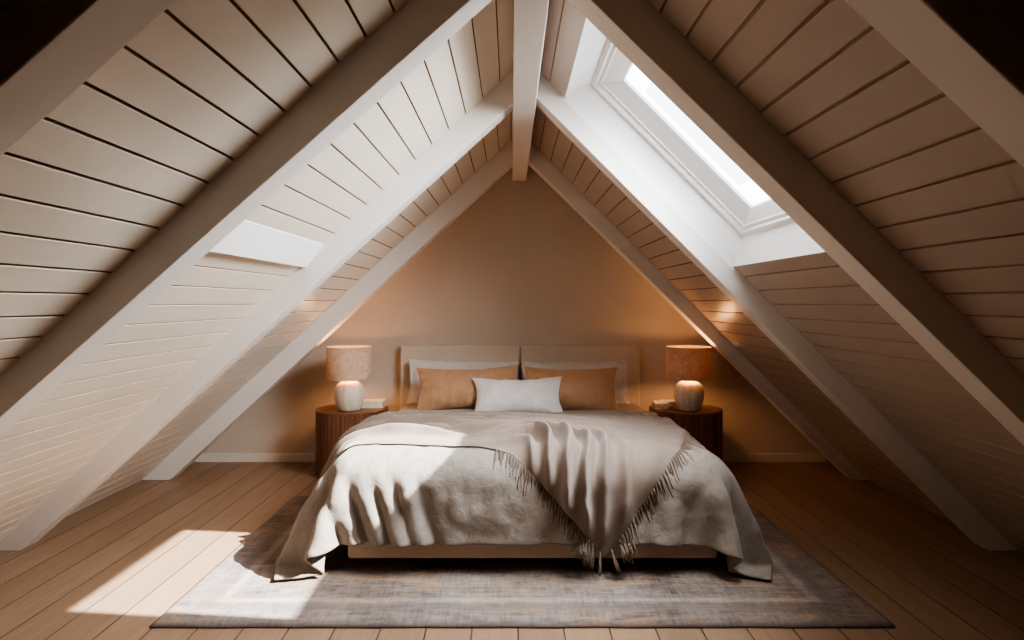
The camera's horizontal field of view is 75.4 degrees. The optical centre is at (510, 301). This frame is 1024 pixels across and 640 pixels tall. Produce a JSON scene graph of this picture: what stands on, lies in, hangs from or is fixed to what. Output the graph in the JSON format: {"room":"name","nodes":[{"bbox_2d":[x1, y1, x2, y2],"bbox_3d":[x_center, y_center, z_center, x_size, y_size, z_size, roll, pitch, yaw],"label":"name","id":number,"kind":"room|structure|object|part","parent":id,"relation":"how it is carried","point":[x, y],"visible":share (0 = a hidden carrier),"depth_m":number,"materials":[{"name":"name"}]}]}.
{"room":"bedroom","nodes":[
{"label":"bedroom","id":0,"kind":"room"},
{"bbox_2d":[0,0,513,541],"bbox_3d":[-1.244,0.000,1.190,2.795,2.601,7.780,0,0,0],"label":"ceiling","id":1,"kind":"structure","parent":0,"point":[115,161],"depth_m":1.82,"materials":[{"name":"paint"}]},
{"bbox_2d":[0,0,175,156],"bbox_3d":[-1.382,-0.046,1.024,2.800,2.492,0.118,0,0,0],"label":"rafter","id":2,"kind":"object","parent":1,"relation":"attached to","point":[49,49],"visible":1,"depth_m":1.00,"materials":[{"name":"paint"}]},
{"bbox_2d":[0,0,491,436],"bbox_3d":[-1.367,-0.029,1.909,2.769,2.459,0.118,0,0,0],"label":"rafter","id":3,"kind":"object","parent":1,"relation":"attached to","point":[418,28],"visible":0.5,"depth_m":1.85,"materials":[{"name":"paint"}]},
{"bbox_2d":[0,71,512,550],"bbox_3d":[-1.338,-0.031,3.249,2.710,2.461,0.118,0,0,0],"label":"rafter","id":4,"kind":"object","parent":1,"relation":"attached to","point":[497,104],"visible":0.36,"depth_m":3.19,"materials":[{"name":"paint"}]},
{"bbox_2d":[210,220,323,267],"bbox_3d":[-0.951,-0.222,2.577,0.106,0.114,1.218,0,0,0],"label":"trim ledge","id":5,"kind":"object","parent":1,"relation":"attached to","point":[249,239],"visible":0.56,"depth_m":2.56,"materials":[{"name":"white paint"}]},
{"bbox_2d":[142,140,511,479],"bbox_3d":[-1.301,-0.020,4.514,2.637,2.440,0.118,0,0,0],"label":"rafter","id":6,"kind":"object","parent":1,"relation":"attached to","point":[185,454],"visible":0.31,"depth_m":4.46,"materials":[{"name":"paint"}]},
{"bbox_2d":[512,0,548,180],"bbox_3d":[0.062,-1.066,1.189,0.105,0.311,7.578,0,0,0],"label":"ridge beam","id":7,"kind":"structure","parent":1,"relation":"attached to","point":[530,16],"depth_m":2.62,"materials":[{"name":"paint"}]},
{"bbox_2d":[0,462,1023,639],"bbox_3d":[0.000,1.240,1.265,6.400,0.080,7.730,0,0,0],"label":"floor","id":8,"kind":"structure","parent":0,"point":[109,569],"depth_m":3.11,"materials":[{"name":"brown wood"}]},
{"bbox_2d":[315,404,388,476],"bbox_3d":[-1.113,0.972,4.650,0.500,0.456,0.500,0,0,0],"label":"bedside table","id":9,"kind":"object","parent":8,"relation":"on","point":[331,423],"visible":0.45,"depth_m":4.44,"materials":[{"name":"brown wood"}]},
{"bbox_2d":[326,345,371,411],"bbox_3d":[-1.114,0.526,4.555,0.308,0.437,0.308,0,0,0],"label":"table lamp","id":10,"kind":"object","parent":9,"relation":"on","point":[347,364],"visible":1,"depth_m":4.46,"materials":[{"name":"fabric"}]},
{"bbox_3d":[-1.114,0.417,4.555,0.304,0.215,0.304,0,0,0],"label":"lamp shade","id":11,"kind":"part","parent":10,"relation":"part of","materials":[{"name":"white fabric"}]},
{"bbox_2d":[361,399,384,407],"bbox_3d":[-0.985,0.721,4.700,0.170,0.046,0.130,0,0,-2],"label":"book","id":12,"kind":"object","parent":9,"relation":"on","point":[367,403],"visible":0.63,"depth_m":4.64,"materials":[{"name":"paper"}]},
{"bbox_2d":[149,496,895,627],"bbox_3d":[0.043,1.191,3.243,2.755,0.018,1.626,0,0,0],"label":"area rug","id":13,"kind":"object","parent":8,"relation":"on","point":[242,591],"visible":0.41,"depth_m":2.70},
{"bbox_2d":[348,345,716,557],"bbox_3d":[0.065,0.761,3.930,1.774,0.877,2.090,0,0,0],"label":"bed","id":14,"kind":"object","parent":8,"relation":"on","point":[446,353],"visible":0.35,"depth_m":4.88,"materials":[{"name":"fabric"}]},
{"bbox_3d":[-0.379,0.702,4.930,0.886,0.757,0.090,0,0,0],"label":"headboard panel","id":15,"kind":"part","parent":14,"relation":"part of","materials":[{"name":"fabric"}]},
{"bbox_2d":[274,403,772,580],"bbox_3d":[0.056,0.913,3.781,2.208,0.523,2.048,0,0,0],"label":"duvet","id":16,"kind":"object","parent":14,"relation":"on","point":[396,495],"visible":0.48,"depth_m":2.85,"materials":[{"name":"fabric"}]},
{"bbox_2d":[407,359,518,403],"bbox_3d":[-0.344,0.579,4.772,0.804,0.325,0.157,0,0,2],"label":"sleeping pillow","id":17,"kind":"object","parent":16,"relation":"on","point":[414,392],"visible":0.34,"depth_m":4.79,"materials":[{"name":"fabric"}]},
{"bbox_2d":[416,365,517,409],"bbox_3d":[-0.293,0.588,4.495,0.719,0.308,0.220,0,0,0],"label":"cushion","id":18,"kind":"object","parent":16,"relation":"on","point":[440,389],"visible":0.75,"depth_m":4.43,"materials":[{"name":"orange fabric"}]},
{"bbox_2d":[320,410,704,575],"bbox_3d":[-0.012,0.850,3.380,2.008,0.618,1.298,0,0,0],"label":"throw blanket","id":19,"kind":"object","parent":16,"relation":"on","point":[600,470],"visible":0.94,"depth_m":2.92,"materials":[{"name":"fabric"}]},
{"bbox_2d":[472,376,562,412],"bbox_3d":[0.044,0.619,4.332,0.617,0.247,0.191,0,0,1],"label":"cushion","id":20,"kind":"object","parent":16,"relation":"on","point":[538,395],"visible":0.84,"depth_m":4.27,"materials":[{"name":"fabric"}]},
{"bbox_2d":[524,366,617,409],"bbox_3d":[0.404,0.593,4.495,0.660,0.299,0.217,0,0,0],"label":"cushion","id":21,"kind":"object","parent":16,"relation":"on","point":[582,389],"visible":0.64,"depth_m":4.43,"materials":[{"name":"orange fabric"}]},
{"bbox_2d":[521,360,629,403],"bbox_3d":[0.462,0.582,4.773,0.781,0.318,0.161,0,0,0],"label":"sleeping pillow","id":22,"kind":"object","parent":16,"relation":"on","point":[620,382],"visible":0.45,"depth_m":4.79,"materials":[{"name":"fabric"}]},
{"bbox_3d":[0.511,0.702,4.930,0.882,0.757,0.090,0,0,0],"label":"headboard panel","id":23,"kind":"part","parent":14,"relation":"part of","materials":[{"name":"fabric"}]},
{"bbox_2d":[649,404,722,460],"bbox_3d":[1.225,0.972,4.650,0.500,0.456,0.500,0,0,0],"label":"bedside table","id":24,"kind":"object","parent":8,"relation":"on","point":[705,425],"visible":0.41,"depth_m":4.44,"materials":[{"name":"brown wood"}]},
{"bbox_2d":[652,400,669,408],"bbox_3d":[1.055,0.724,4.660,0.100,0.040,0.140,0,0,3],"label":"book","id":25,"kind":"object","parent":24,"relation":"on","point":[659,404],"visible":0.94,"depth_m":4.59,"materials":[{"name":"paper"}]},
{"bbox_2d":[659,400,675,406],"bbox_3d":[1.150,0.726,4.745,0.150,0.036,0.120,0,0,-4],"label":"book","id":26,"kind":"object","parent":24,"relation":"on","point":[672,402],"visible":0.31,"depth_m":4.69,"materials":[{"name":"paper"}]},
{"bbox_2d":[666,345,711,411],"bbox_3d":[1.224,0.526,4.555,0.308,0.437,0.308,0,0,0],"label":"table lamp","id":27,"kind":"object","parent":24,"relation":"on","point":[686,364],"visible":1,"depth_m":4.46,"materials":[{"name":"fabric"}]},
{"bbox_3d":[1.224,0.417,4.555,0.304,0.215,0.304,0,0,0],"label":"lamp shade","id":28,"kind":"part","parent":27,"relation":"part of","materials":[{"name":"white fabric"}]},
{"bbox_2d":[203,165,829,461],"bbox_3d":[-0.032,-0.036,5.040,5.230,2.511,0.120,0,0,0],"label":"wall","id":29,"kind":"structure","parent":0,"point":[519,266],"depth_m":4.98,"materials":[{"name":"paint"}]},
{"bbox_2d":[194,453,825,461],"bbox_3d":[-0.030,1.174,4.977,4.780,0.072,0.026,0,0,0],"label":"baseboard","id":30,"kind":"structure","parent":29,"relation":"attached to","point":[204,457],"depth_m":4.96,"materials":[{"name":"paint"}]},
{"bbox_2d":[531,0,1023,553],"bbox_3d":[1.286,0.000,1.190,2.571,2.599,7.780,0,0,0],"label":"ceiling","id":31,"kind":"structure","parent":0,"point":[934,184],"depth_m":1.78,"materials":[{"name":"paint"}]},
{"bbox_2d":[561,18,824,270],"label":"window","id":32,"kind":"structure","parent":31,"relation":"attached to","point":[740,223],"depth_m":3.12,"materials":[{"name":"white paint"}]},
{"bbox_3d":[0.779,-0.711,2.579,0.824,0.824,1.260,0,0,0],"label":"frame","id":33,"kind":"part","parent":32,"relation":"part of","materials":[{"name":"white paint"}]},
{"bbox_3d":[0.796,-0.728,2.579,0.722,0.722,1.132,0,0,0],"label":"sash","id":34,"kind":"part","parent":32,"relation":"part of","materials":[{"name":"white paint"}]},
{"bbox_2d":[528,144,866,479],"bbox_3d":[1.355,-0.029,4.514,2.496,2.459,0.118,0,0,0],"label":"rafter","id":35,"kind":"object","parent":31,"relation":"attached to","point":[538,162],"visible":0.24,"depth_m":4.46,"materials":[{"name":"paint"}]},
{"bbox_2d":[536,74,1016,550],"bbox_3d":[1.355,-0.048,3.249,2.496,2.496,0.118,0,0,0],"label":"rafter","id":36,"kind":"object","parent":31,"relation":"attached to","point":[731,283],"visible":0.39,"depth_m":3.19,"materials":[{"name":"paint"}]},
{"bbox_2d":[568,0,1023,445],"bbox_3d":[1.362,-0.027,1.909,2.509,2.454,0.118,0,0,0],"label":"rafter","id":37,"kind":"object","parent":31,"relation":"attached to","point":[666,57],"visible":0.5,"depth_m":1.85,"materials":[{"name":"paint"}]},
{"bbox_2d":[845,0,1023,167],"bbox_3d":[1.391,0.001,1.024,2.567,2.398,0.118,0,0,0],"label":"rafter","id":38,"kind":"object","parent":31,"relation":"attached to","point":[972,51],"visible":1,"depth_m":1.00,"materials":[{"name":"paint"}]}
]}

